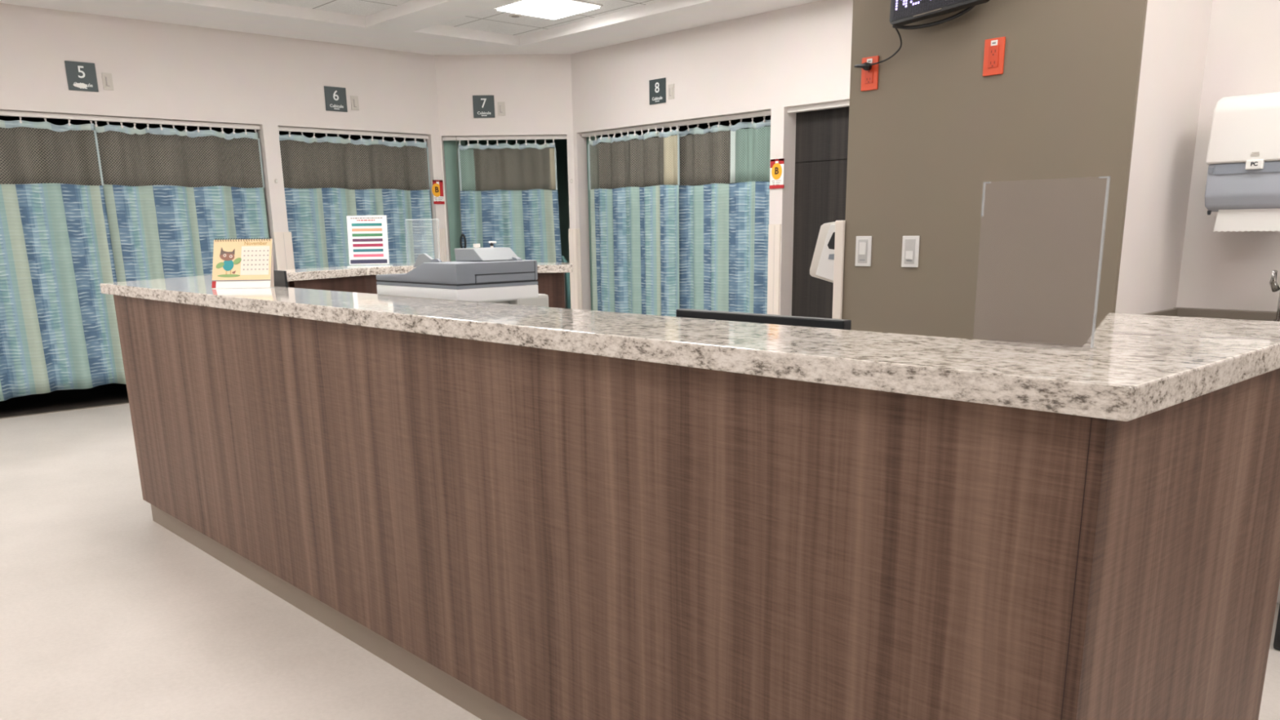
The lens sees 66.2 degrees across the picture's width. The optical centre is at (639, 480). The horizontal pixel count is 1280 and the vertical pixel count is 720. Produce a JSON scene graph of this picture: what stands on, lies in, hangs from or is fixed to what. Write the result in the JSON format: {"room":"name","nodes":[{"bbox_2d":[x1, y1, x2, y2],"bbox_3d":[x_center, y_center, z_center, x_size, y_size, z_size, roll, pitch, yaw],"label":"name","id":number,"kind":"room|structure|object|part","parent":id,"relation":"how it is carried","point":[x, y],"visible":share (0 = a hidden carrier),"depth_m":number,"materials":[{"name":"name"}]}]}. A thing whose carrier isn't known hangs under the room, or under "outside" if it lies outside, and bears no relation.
{"room":"hospital interior","nodes":[
{"label":"hospital interior","id":0,"kind":"room"},
{"bbox_2d":[0,115,262,187],"bbox_3d":[-5.327,-2.137,8.262,3.570,2.790,2.520,-14,19,-41],"label":"wall","id":1,"kind":"structure","parent":0,"point":[54,121],"depth_m":9.49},
{"bbox_2d":[0,3,447,270],"bbox_3d":[-5.203,-1.774,6.609,8.960,2.906,0.120,-14,19,-41],"label":"wall","id":2,"kind":"structure","parent":0,"point":[159,70],"depth_m":7.93,"materials":[{"name":"paint"}]},
{"bbox_2d":[0,116,126,401],"bbox_3d":[-4.770,-1.583,7.115,1.764,2.028,0.118,-14,19,-41],"label":"privacy curtain","id":3,"kind":"object","parent":2,"relation":"hanging from","point":[59,331],"visible":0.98,"depth_m":7.43,"materials":[{"name":"blue fabric"}]},
{"bbox_3d":[-4.781,-2.302,6.930,1.750,0.406,0.071,-14,19,-41],"label":"net panel","id":4,"kind":"part","parent":3,"relation":"part of","materials":[{"name":"grey fabric"}]},
{"bbox_2d":[0,402,128,418],"bbox_3d":[-4.253,-0.580,7.732,3.096,0.004,0.035,-14,19,-41],"label":"trim","id":5,"kind":"structure","parent":2,"relation":"attached to","point":[124,402],"depth_m":7.55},
{"bbox_2d":[64,60,98,92],"bbox_3d":[-4.125,-2.982,7.262,0.200,0.200,0.012,-14,19,-41],"label":"sign","id":6,"kind":"object","parent":2,"relation":"attached to","point":[81,76],"visible":1,"depth_m":7.26,"materials":[{"name":"plastic"}]},
{"bbox_2d":[101,72,114,90],"bbox_3d":[-3.998,-2.994,7.380,0.070,0.120,0.014,-14,19,-41],"label":"wall plate","id":7,"kind":"object","parent":2,"relation":"attached to","point":[107,79],"visible":1,"depth_m":7.38,"materials":[{"name":"plastic"}]},
{"bbox_2d":[0,110,260,129],"bbox_3d":[-4.332,-2.684,7.242,3.096,0.032,0.044,-14,19,-41],"label":"trim","id":8,"kind":"structure","parent":2,"relation":"attached to","point":[2,113],"depth_m":7.55,"materials":[{"name":"white metal"}]},
{"bbox_2d":[93,120,269,281],"bbox_3d":[-3.665,-1.854,8.104,1.264,2.028,0.099,-14,19,-41],"label":"privacy curtain","id":9,"kind":"object","parent":2,"relation":"hanging from","point":[157,232],"visible":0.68,"depth_m":7.94,"materials":[{"name":"blue fabric"}]},
{"bbox_3d":[-3.677,-2.574,7.921,1.250,0.407,0.061,-14,19,-41],"label":"net panel","id":10,"kind":"part","parent":9,"relation":"part of","materials":[{"name":"grey fabric"}]},
{"bbox_3d":[-3.661,-1.630,8.162,1.251,1.565,0.099,-14,19,-41],"label":"fabric panel","id":11,"kind":"part","parent":9,"relation":"part of","materials":[{"name":"blue fabric"}]},
{"bbox_2d":[273,231,294,270],"bbox_3d":[-3.074,-1.503,8.632,0.157,1.310,0.014,-14,19,-41],"label":"guard","id":12,"kind":"object","parent":2,"relation":"attached to","point":[282,240],"visible":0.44,"depth_m":8.50,"materials":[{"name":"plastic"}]},
{"bbox_2d":[324,85,347,111],"bbox_3d":[-2.659,-3.330,8.591,0.200,0.200,0.010,-14,19,-41],"label":"sign","id":13,"kind":"object","parent":2,"relation":"attached to","point":[335,100],"visible":1,"depth_m":8.59,"materials":[{"name":"plastic"}]},
{"bbox_2d":[278,126,428,138],"bbox_3d":[-2.564,-3.122,8.839,1.484,0.032,0.044,-14,19,-41],"label":"trim","id":14,"kind":"structure","parent":2,"relation":"attached to","point":[280,128],"depth_m":8.79,"materials":[{"name":"white metal"}]},
{"bbox_2d":[350,95,359,110],"bbox_3d":[-2.527,-3.343,8.712,0.070,0.120,0.014,-14,19,-41],"label":"wall plate","id":15,"kind":"object","parent":2,"relation":"attached to","point":[354,100],"visible":1,"depth_m":8.71,"materials":[{"name":"plastic"}]},
{"bbox_2d":[278,130,435,269],"bbox_3d":[-2.552,-2.129,9.106,1.464,2.027,0.095,-14,19,-41],"label":"privacy curtain","id":16,"kind":"object","parent":2,"relation":"hanging from","point":[317,218],"visible":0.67,"depth_m":8.92,"materials":[{"name":"blue fabric"}]},
{"bbox_3d":[-2.563,-2.848,8.921,1.450,0.406,0.056,-14,19,-41],"label":"net panel","id":17,"kind":"part","parent":16,"relation":"part of","materials":[{"name":"grey fabric"}]},
{"bbox_3d":[-2.548,-1.905,9.163,1.451,1.564,0.092,-14,19,-41],"label":"fabric panel","id":18,"kind":"part","parent":16,"relation":"part of","materials":[{"name":"blue fabric"}]},
{"bbox_2d":[431,176,444,204],"bbox_3d":[-1.939,-2.776,9.418,0.130,0.253,0.010,-14,19,-41],"label":"card","id":19,"kind":"object","parent":2,"relation":"attached to","point":[437,185],"visible":1,"depth_m":9.42,"materials":[{"name":"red paper"}]},
{"bbox_2d":[438,228,446,262],"bbox_3d":[-1.910,-1.796,9.681,0.065,1.320,0.014,-14,19,-41],"label":"guard","id":20,"kind":"object","parent":2,"relation":"attached to","point":[442,231],"visible":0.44,"depth_m":9.55,"materials":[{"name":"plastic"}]},
{"bbox_2d":[279,130,426,190],"bbox_3d":[-3.380,-2.568,9.822,1.555,2.790,2.220,-14,19,-41],"label":"wall","id":21,"kind":"structure","parent":0,"point":[308,135],"depth_m":10.36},
{"bbox_2d":[0,0,820,55],"bbox_3d":[-0.706,-2.303,2.350,10.100,0.140,12.290,-14,19,-41],"label":"ceiling","id":22,"kind":"structure","parent":0,"point":[413,26],"depth_m":7.71,"materials":[{"name":"paint"}]},
{"bbox_2d":[443,140,465,261],"bbox_3d":[-1.792,-2.528,9.748,0.244,2.700,0.012,-13,19,-39],"label":"wall","id":23,"kind":"structure","parent":0,"point":[451,150],"depth_m":9.63,"materials":[{"name":"teal paint"}]},
{"bbox_2d":[253,0,662,35],"bbox_3d":[-1.232,-3.193,5.722,4.600,0.040,4.600,-14,19,-41],"label":"ceiling","id":24,"kind":"structure","parent":0,"point":[493,20],"depth_m":7.81,"materials":[{"name":"tile"}]},
{"bbox_2d":[509,13,521,17],"bbox_3d":[-1.002,-3.730,7.899,0.104,0.010,0.104,-14,19,-41],"label":"sprinkler","id":25,"kind":"object","parent":24,"relation":"attached to","point":[515,15],"visible":1,"depth_m":7.88,"materials":[{"name":"plastic"}]},
{"bbox_2d":[493,0,603,19],"bbox_3d":[-0.709,-3.646,7.582,0.600,0.022,0.600,-14,19,-41],"label":"recessed light","id":26,"kind":"object","parent":24,"relation":"in","point":[548,9],"visible":0.91,"depth_m":7.55,"materials":[{"name":"white plastic"}]},
{"bbox_3d":[-0.709,-3.651,7.581,0.600,0.012,0.600,-14,19,-41],"label":"frame","id":27,"kind":"part","parent":26,"relation":"part of","materials":[{"name":"white metal"}]},
{"bbox_2d":[435,53,576,261],"bbox_3d":[-1.262,-2.605,9.602,1.266,2.906,0.120,-1,14,-2],"label":"wall","id":28,"kind":"structure","parent":0,"point":[535,91],"depth_m":9.28,"materials":[{"name":"paint"}]},
{"bbox_2d":[455,135,466,248],"bbox_3d":[-1.736,-2.758,9.492,0.063,1.073,0.020,-1,14,-2],"label":"hanging cord","id":29,"kind":"object","parent":28,"relation":"hanging from","point":[462,234],"visible":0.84,"depth_m":9.59,"materials":[{"name":"black plastic"}]},
{"bbox_2d":[472,95,494,118],"bbox_3d":[-1.477,-3.530,9.288,0.200,0.200,0.010,-1,14,-2],"label":"sign","id":30,"kind":"object","parent":28,"relation":"attached to","point":[483,105],"visible":1,"depth_m":9.28,"materials":[{"name":"plastic"}]},
{"bbox_2d":[497,102,505,115],"bbox_3d":[-1.312,-3.514,9.297,0.070,0.120,0.014,-1,14,-2],"label":"wall plate","id":31,"kind":"object","parent":28,"relation":"attached to","point":[500,105],"visible":1,"depth_m":9.29,"materials":[{"name":"plastic"}]},
{"bbox_2d":[442,135,566,140],"bbox_3d":[-1.297,-3.284,9.436,1.189,0.032,0.044,-1,14,-2],"label":"trim","id":32,"kind":"structure","parent":28,"relation":"attached to","point":[518,137],"depth_m":9.42,"materials":[{"name":"white metal"}]},
{"bbox_2d":[457,138,561,262],"bbox_3d":[-1.265,-2.294,9.689,1.018,2.018,0.107,-1,14,-2],"label":"privacy curtain","id":33,"kind":"object","parent":28,"relation":"attached to","point":[526,222],"visible":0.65,"depth_m":9.59,"materials":[{"name":"blue fabric"}]},
{"bbox_3d":[-1.673,-2.998,9.501,0.163,0.386,0.025,-6,15,-18],"label":"net panel","id":34,"kind":"part","parent":33,"relation":"part of","materials":[{"name":"teal fabric"}]},
{"bbox_3d":[-1.262,-2.071,9.748,1.020,1.557,0.103,-1,14,-2],"label":"fabric panel","id":35,"kind":"part","parent":33,"relation":"part of","materials":[{"name":"blue fabric"}]},
{"bbox_3d":[-1.237,-3.007,9.510,0.752,0.386,0.064,-1,14,-2],"label":"net panel","id":36,"kind":"part","parent":33,"relation":"part of","materials":[{"name":"grey fabric"}]},
{"bbox_3d":[-0.844,-3.021,9.540,0.078,0.386,0.008,-4,15,-13],"label":"net panel","id":37,"kind":"part","parent":33,"relation":"part of","materials":[{"name":"beige fabric"}]},
{"bbox_2d":[568,228,577,309],"bbox_3d":[-0.654,-1.825,9.759,0.072,1.300,0.014,-1,14,-2],"label":"guard","id":38,"kind":"object","parent":28,"relation":"attached to","point":[571,232],"visible":0.56,"depth_m":9.69,"materials":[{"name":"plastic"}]},
{"bbox_2d":[443,139,569,308],"bbox_3d":[-1.336,-2.838,10.748,1.296,2.790,2.220,-1,14,-2],"label":"wall","id":39,"kind":"structure","parent":0,"point":[561,145],"depth_m":11.64,"materials":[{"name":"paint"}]},
{"bbox_2d":[561,255,570,308],"bbox_3d":[-0.963,-1.822,10.242,0.520,1.052,0.550,-1,14,-2],"label":"chair","id":40,"kind":"object","parent":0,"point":[563,260],"visible":0.09,"depth_m":9.98,"materials":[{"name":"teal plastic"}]},
{"bbox_2d":[586,135,599,310],"bbox_3d":[-0.448,-2.530,9.674,0.131,2.700,0.008,-6,15,-21],"label":"wall","id":41,"kind":"structure","parent":0,"point":[593,138],"depth_m":9.58,"materials":[{"name":"teal paint"}]},
{"bbox_2d":[0,382,1279,719],"bbox_3d":[-0.427,0.174,4.768,13.200,0.103,14.890,-14,19,-41],"label":"floor","id":42,"kind":"structure","parent":0,"point":[107,612],"depth_m":3.42,"materials":[{"name":"tile"}]},
{"bbox_2d":[288,272,565,308],"bbox_3d":[-1.288,-0.753,6.129,1.629,1.049,0.924,-6,15,-20],"label":"counter","id":43,"kind":"object","parent":42,"relation":"on","point":[551,284],"depth_m":5.84,"materials":[{"name":"brown wood"}]},
{"bbox_2d":[342,262,572,275],"bbox_3d":[-1.120,-1.324,6.138,1.474,0.045,0.706,0,14,2],"label":"countertop","id":44,"kind":"structure","parent":43,"relation":"on","point":[541,267],"depth_m":5.88,"materials":[{"name":"beige stone"}]},
{"bbox_2d":[346,215,392,266],"bbox_3d":[-1.653,-1.455,5.978,0.256,0.304,0.095,-2,14,-5],"label":"sign","id":45,"kind":"object","parent":44,"relation":"on","point":[367,235],"visible":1,"depth_m":5.97,"materials":[{"name":"white paper"}]},
{"bbox_2d":[473,243,479,248],"bbox_3d":[-1.000,-1.388,6.036,0.067,0.124,0.068,-14,19,-41],"label":"bottle","id":46,"kind":"object","parent":44,"relation":"on","point":[477,245],"visible":0.29,"depth_m":6.01,"materials":[{"name":"white plastic"}]},
{"bbox_2d":[488,240,496,247],"bbox_3d":[-0.914,-1.406,6.073,0.048,0.138,0.048,-14,19,-41],"label":"bottle","id":47,"kind":"object","parent":44,"relation":"on","point":[491,242],"visible":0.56,"depth_m":6.05,"materials":[{"name":"white plastic"}]},
{"bbox_2d":[113,281,1279,719],"bbox_3d":[-0.713,-0.135,3.685,1.234,1.049,5.229,-14,19,-41],"label":"reception counter","id":48,"kind":"object","parent":42,"relation":"on","point":[518,532],"depth_m":1.93,"materials":[{"name":"brown wood"}]},
{"bbox_2d":[99,266,1279,422],"bbox_3d":[-0.622,-0.695,3.655,1.577,0.046,5.322,-14,19,-41],"label":"countertop","id":49,"kind":"structure","parent":48,"relation":"on","point":[1131,366],"depth_m":1.74,"materials":[{"name":"beige stone"}]},
{"bbox_2d":[211,237,274,288],"bbox_3d":[-1.548,-0.844,3.825,0.232,0.189,0.075,0,14,3],"label":"desk calendar","id":50,"kind":"object","parent":49,"relation":"on","point":[238,263],"visible":1,"depth_m":3.82,"materials":[{"name":"white paper"}]},
{"bbox_3d":[-1.607,-0.892,3.828,0.058,0.031,0.012,0,14,3],"label":"bird crown","id":51,"kind":"part","parent":50,"relation":"part of","materials":[{"name":"brown paper"}]},
{"bbox_2d":[217,274,239,277],"bbox_3d":[-1.599,-0.794,3.819,0.092,0.011,0.005,0,14,3],"label":"print","id":52,"kind":"object","parent":50,"relation":"on","point":[219,275],"depth_m":3.82},
{"bbox_3d":[0.978,0.284,1.745,0.994,0.946,0.020,-14,19,-41],"label":"panel","id":53,"kind":"part","parent":48,"relation":"part of","materials":[{"name":"brown wood"}]},
{"bbox_2d":[1273,604,1279,649],"bbox_3d":[2.173,0.240,2.950,0.285,0.598,0.355,-14,19,-41],"label":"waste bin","id":54,"kind":"object","parent":42,"relation":"on","point":[1277,637],"visible":1,"depth_m":3.03,"materials":[{"name":"black plastic"}]},
{"bbox_3d":[-0.319,0.106,3.326,0.680,0.750,3.320,-14,19,-41],"label":"desk","id":55,"kind":"object","parent":42,"relation":"on","visible":0},
{"bbox_2d":[273,270,288,287],"bbox_3d":[-1.482,-0.672,4.111,0.120,0.400,0.120,-14,19,-41],"label":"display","id":56,"kind":"object","parent":55,"relation":"on","point":[280,278],"visible":0.14,"depth_m":4.05,"materials":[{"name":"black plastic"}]},
{"bbox_2d":[376,247,548,306],"bbox_3d":[-0.659,-0.616,3.668,0.396,0.487,0.556,-14,19,-41],"label":"copier","id":57,"kind":"object","parent":55,"relation":"on","point":[481,274],"visible":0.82,"depth_m":3.45,"materials":[{"name":"grey plastic"}]},
{"bbox_3d":[-0.681,-0.726,3.623,0.343,0.011,0.551,-14,19,-41],"label":"lid","id":58,"kind":"part","parent":57,"relation":"part of","materials":[{"name":"white plastic"}]},
{"bbox_2d":[454,247,517,261],"bbox_3d":[-0.549,-0.809,3.525,0.160,0.044,0.178,-14,19,-41],"label":"tray","id":59,"kind":"object","parent":57,"relation":"on","point":[481,254],"depth_m":3.48,"materials":[{"name":"grey plastic"}]},
{"bbox_2d":[675,308,851,329],"bbox_3d":[0.305,-0.269,2.577,0.180,0.328,0.563,-14,19,-41],"label":"computer monitor","id":60,"kind":"object","parent":55,"relation":"on","point":[833,323],"visible":0.22,"depth_m":2.50,"materials":[{"name":"black plastic"}]},
{"bbox_2d":[598,115,770,189],"bbox_3d":[1.231,-2.585,9.608,2.520,2.790,2.510,-14,19,-41],"label":"wall","id":61,"kind":"structure","parent":0,"point":[703,126],"depth_m":10.31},
{"bbox_2d":[570,0,853,315],"bbox_3d":[3.265,-1.650,5.610,0.120,2.906,11.265,-14,19,-41],"label":"wall","id":62,"kind":"structure","parent":0,"point":[776,60],"depth_m":7.92,"materials":[{"name":"paint"}]},
{"bbox_2d":[575,228,582,309],"bbox_3d":[-0.597,-1.821,9.738,0.014,1.300,0.063,-14,19,-41],"label":"guard","id":63,"kind":"object","parent":62,"relation":"attached to","point":[577,230],"visible":0.56,"depth_m":9.66,"materials":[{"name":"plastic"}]},
{"bbox_2d":[587,124,679,316],"bbox_3d":[-0.062,-2.175,9.135,0.057,2.028,1.199,-14,19,-41],"label":"privacy curtain","id":64,"kind":"object","parent":62,"relation":"hanging from","point":[635,230],"visible":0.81,"depth_m":9.05,"materials":[{"name":"blue fabric"}]},
{"bbox_3d":[-0.131,-2.897,9.014,0.044,0.411,1.016,-14,19,-41],"label":"net panel","id":65,"kind":"part","parent":64,"relation":"part of","materials":[{"name":"grey fabric"}]},
{"bbox_3d":[-0.058,-1.941,9.195,0.055,1.545,1.186,-14,19,-41],"label":"fabric panel","id":66,"kind":"part","parent":64,"relation":"part of","materials":[{"name":"blue fabric"}]},
{"bbox_3d":[0.276,-2.796,8.596,0.171,0.411,0.025,10,18,36],"label":"net panel","id":67,"kind":"part","parent":64,"relation":"part of","materials":[{"name":"beige fabric"}]},
{"bbox_2d":[648,77,666,104],"bbox_3d":[0.151,-3.358,8.491,0.010,0.200,0.200,-14,19,-41],"label":"sign","id":68,"kind":"object","parent":62,"relation":"attached to","point":[657,87],"visible":1,"depth_m":8.48,"materials":[{"name":"plastic"}]},
{"bbox_2d":[667,84,674,99],"bbox_3d":[0.265,-3.310,8.375,0.014,0.120,0.070,-14,19,-41],"label":"wall plate","id":69,"kind":"object","parent":62,"relation":"attached to","point":[671,86],"visible":1,"depth_m":8.37,"materials":[{"name":"plastic"}]},
{"bbox_2d":[582,110,770,137],"bbox_3d":[0.272,-3.096,8.566,0.044,0.032,2.377,-14,19,-41],"label":"trim","id":70,"kind":"structure","parent":62,"relation":"attached to","point":[762,113],"depth_m":8.43,"materials":[{"name":"white metal"}]},
{"bbox_2d":[675,115,770,314],"bbox_3d":[0.720,-2.004,8.421,0.063,2.028,1.109,-14,19,-41],"label":"privacy curtain","id":71,"kind":"object","parent":62,"relation":"hanging from","point":[723,228],"visible":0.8,"depth_m":8.35,"materials":[{"name":"blue fabric"}]},
{"bbox_3d":[0.542,-2.748,8.411,0.043,0.421,0.611,-14,20,-42],"label":"net panel","id":72,"kind":"part","parent":71,"relation":"part of","materials":[{"name":"grey fabric"}]},
{"bbox_3d":[0.723,-1.765,8.482,0.061,1.535,1.096,-14,19,-41],"label":"fabric panel","id":73,"kind":"part","parent":71,"relation":"part of","materials":[{"name":"blue fabric"}]},
{"bbox_3d":[0.770,-2.689,8.168,0.007,0.421,0.073,-9,16,-29],"label":"net panel","id":74,"kind":"part","parent":71,"relation":"part of","materials":[{"name":"white fabric"}]},
{"bbox_3d":[0.940,-2.648,7.997,0.044,0.421,0.416,-14,19,-41],"label":"net panel","id":75,"kind":"part","parent":71,"relation":"part of","materials":[{"name":"green fabric"}]},
{"bbox_2d":[767,224,781,315],"bbox_3d":[1.083,-1.404,7.993,0.014,1.310,0.119,-14,19,-41],"label":"guard","id":76,"kind":"object","parent":62,"relation":"attached to","point":[774,230],"visible":0.56,"depth_m":7.91,"materials":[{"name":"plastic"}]},
{"bbox_2d":[768,155,784,188],"bbox_3d":[1.076,-2.423,7.722,0.010,0.253,0.141,-14,19,-41],"label":"card","id":77,"kind":"object","parent":62,"relation":"attached to","point":[777,166],"visible":1,"depth_m":7.72,"materials":[{"name":"white paper"}]},
{"bbox_2d":[789,112,795,315],"bbox_3d":[1.637,-1.752,7.498,0.030,2.213,1.245,-14,19,-41],"label":"trim","id":78,"kind":"structure","parent":62,"relation":"attached to","point":[794,113],"depth_m":7.86,"materials":[{"name":"paint"}]},
{"bbox_2d":[787,99,849,113],"bbox_3d":[1.578,-2.765,7.196,0.070,0.038,1.205,-14,19,-41],"label":"trim","id":79,"kind":"structure","parent":62,"relation":"attached to","point":[841,104],"depth_m":7.40,"materials":[{"name":"white metal"}]},
{"bbox_2d":[791,106,848,318],"bbox_3d":[1.661,-1.777,7.519,0.040,2.250,1.310,-14,19,-41],"label":"door","id":80,"kind":"structure","parent":62,"relation":"in","point":[821,147],"depth_m":7.68,"materials":[{"name":"laminate"}]},
{"bbox_2d":[841,0,1147,347],"bbox_3d":[1.149,-1.046,3.386,0.020,2.906,1.035,-14,19,-41],"label":"wall","id":81,"kind":"structure","parent":0,"point":[1012,184],"depth_m":3.32,"materials":[{"name":"beige paint"}]},
{"bbox_2d":[809,222,835,282],"bbox_3d":[0.781,-0.903,3.925,0.118,0.262,0.181,-14,19,-41],"label":"dispenser","id":82,"kind":"object","parent":81,"relation":"attached to","point":[822,265],"visible":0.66,"depth_m":3.90,"materials":[{"name":"plastic"}]},
{"bbox_2d":[831,220,844,319],"bbox_3d":[0.787,-0.365,3.956,0.024,1.315,0.040,-14,19,-41],"label":"guard","id":83,"kind":"object","parent":81,"relation":"attached to","point":[839,224],"visible":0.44,"depth_m":3.83,"materials":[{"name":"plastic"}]},
{"bbox_2d":[854,235,871,266],"bbox_3d":[0.849,-0.871,3.741,0.013,0.112,0.068,-14,19,-41],"label":"light switch","id":84,"kind":"object","parent":81,"relation":"attached to","point":[863,243],"visible":1,"depth_m":3.73,"materials":[{"name":"plastic"}]},
{"bbox_2d":[861,55,879,91],"bbox_3d":[0.838,-1.484,3.587,0.011,0.114,0.070,-14,19,-41],"label":"power outlet","id":85,"kind":"object","parent":81,"relation":"attached to","point":[869,78],"visible":0.97,"depth_m":3.58,"materials":[{"name":"orange plastic"}]},
{"bbox_2d":[864,62,873,84],"bbox_3d":[0.837,-1.483,3.586,0.005,0.068,0.034,-14,19,-41],"label":"receptacle","id":86,"kind":"object","parent":85,"relation":"attached to","point":[868,75],"depth_m":3.59,"materials":[{"name":"plastic"}]},
{"bbox_2d":[901,235,919,267],"bbox_3d":[0.989,-0.836,3.596,0.013,0.112,0.068,-14,19,-41],"label":"light switch","id":87,"kind":"object","parent":81,"relation":"attached to","point":[910,245],"visible":1,"depth_m":3.59,"materials":[{"name":"plastic"}]},
{"bbox_2d":[853,0,989,71],"bbox_3d":[0.955,-1.615,3.355,0.099,0.348,0.548,-14,19,-41],"label":"monitor","id":88,"kind":"object","parent":81,"relation":"attached to","point":[902,12],"visible":1,"depth_m":3.32,"materials":[{"name":"black plastic"}]},
{"bbox_3d":[0.874,-1.545,3.498,0.042,0.114,0.140,-9,16,-28],"label":"power cord","id":89,"kind":"part","parent":88,"relation":"part of","materials":[{"name":"black plastic"}]},
{"bbox_2d":[982,36,1005,76],"bbox_3d":[1.169,-1.398,3.245,0.011,0.114,0.070,-14,19,-41],"label":"power outlet","id":90,"kind":"object","parent":81,"relation":"attached to","point":[994,48],"visible":1,"depth_m":3.24,"materials":[{"name":"orange plastic"}]},
{"bbox_2d":[987,44,999,68],"bbox_3d":[1.167,-1.398,3.244,0.005,0.068,0.034,-14,19,-41],"label":"receptacle","id":91,"kind":"object","parent":90,"relation":"attached to","point":[993,50],"depth_m":3.24,"materials":[{"name":"red plastic"}]},
{"bbox_2d":[1115,0,1212,314],"bbox_3d":[2.287,-1.328,4.415,3.100,2.906,1.035,-14,19,-41],"label":"wall","id":92,"kind":"structure","parent":0,"point":[1175,37],"depth_m":3.18,"materials":[{"name":"paint"}]},
{"bbox_2d":[1176,0,1279,603],"bbox_3d":[3.601,-0.648,1.690,0.120,2.906,4.900,-14,19,-41],"label":"wall","id":93,"kind":"structure","parent":0,"point":[1220,270],"depth_m":3.29,"materials":[{"name":"paint"}]},
{"bbox_2d":[1142,306,1276,320],"bbox_3d":[2.524,-0.253,2.566,0.439,0.258,2.278,-14,19,-41],"label":"countertop","id":94,"kind":"structure","parent":93,"relation":"attached to","point":[1178,311],"depth_m":3.35,"materials":[{"name":"stone"}]},
{"bbox_2d":[1269,270,1279,321],"bbox_3d":[2.093,-0.562,3.115,0.078,0.275,0.180,-11,18,-35],"label":"tap","id":95,"kind":"object","parent":94,"relation":"on","point":[1274,286],"visible":0.58,"depth_m":3.15,"materials":[{"name":"silver metal"}]},
{"bbox_3d":[2.035,-0.638,3.150,0.047,0.070,0.026,-9,17,-29],"label":"lever","id":96,"kind":"part","parent":95,"relation":"part of","materials":[{"name":"silver metal"}]},
{"bbox_3d":[2.088,-0.592,3.091,0.031,0.206,0.163,-6,15,-19],"label":"spout","id":97,"kind":"part","parent":95,"relation":"part of","materials":[{"name":"silver metal"}]},
{"bbox_2d":[1204,91,1279,231],"bbox_3d":[1.976,-1.004,3.112,0.247,0.422,0.270,-14,19,-41],"label":"paper towel dispenser","id":98,"kind":"object","parent":93,"relation":"attached to","point":[1242,184],"visible":1,"depth_m":3.06,"materials":[{"name":"white plastic"}]},
{"bbox_2d":[1213,208,1279,231],"bbox_3d":[1.928,-0.820,3.103,0.002,0.070,0.205,-14,19,-41],"label":"paper towel","id":99,"kind":"object","parent":98,"relation":"hanging from","point":[1230,220],"depth_m":3.11,"materials":[{"name":"white paper"}]}
]}

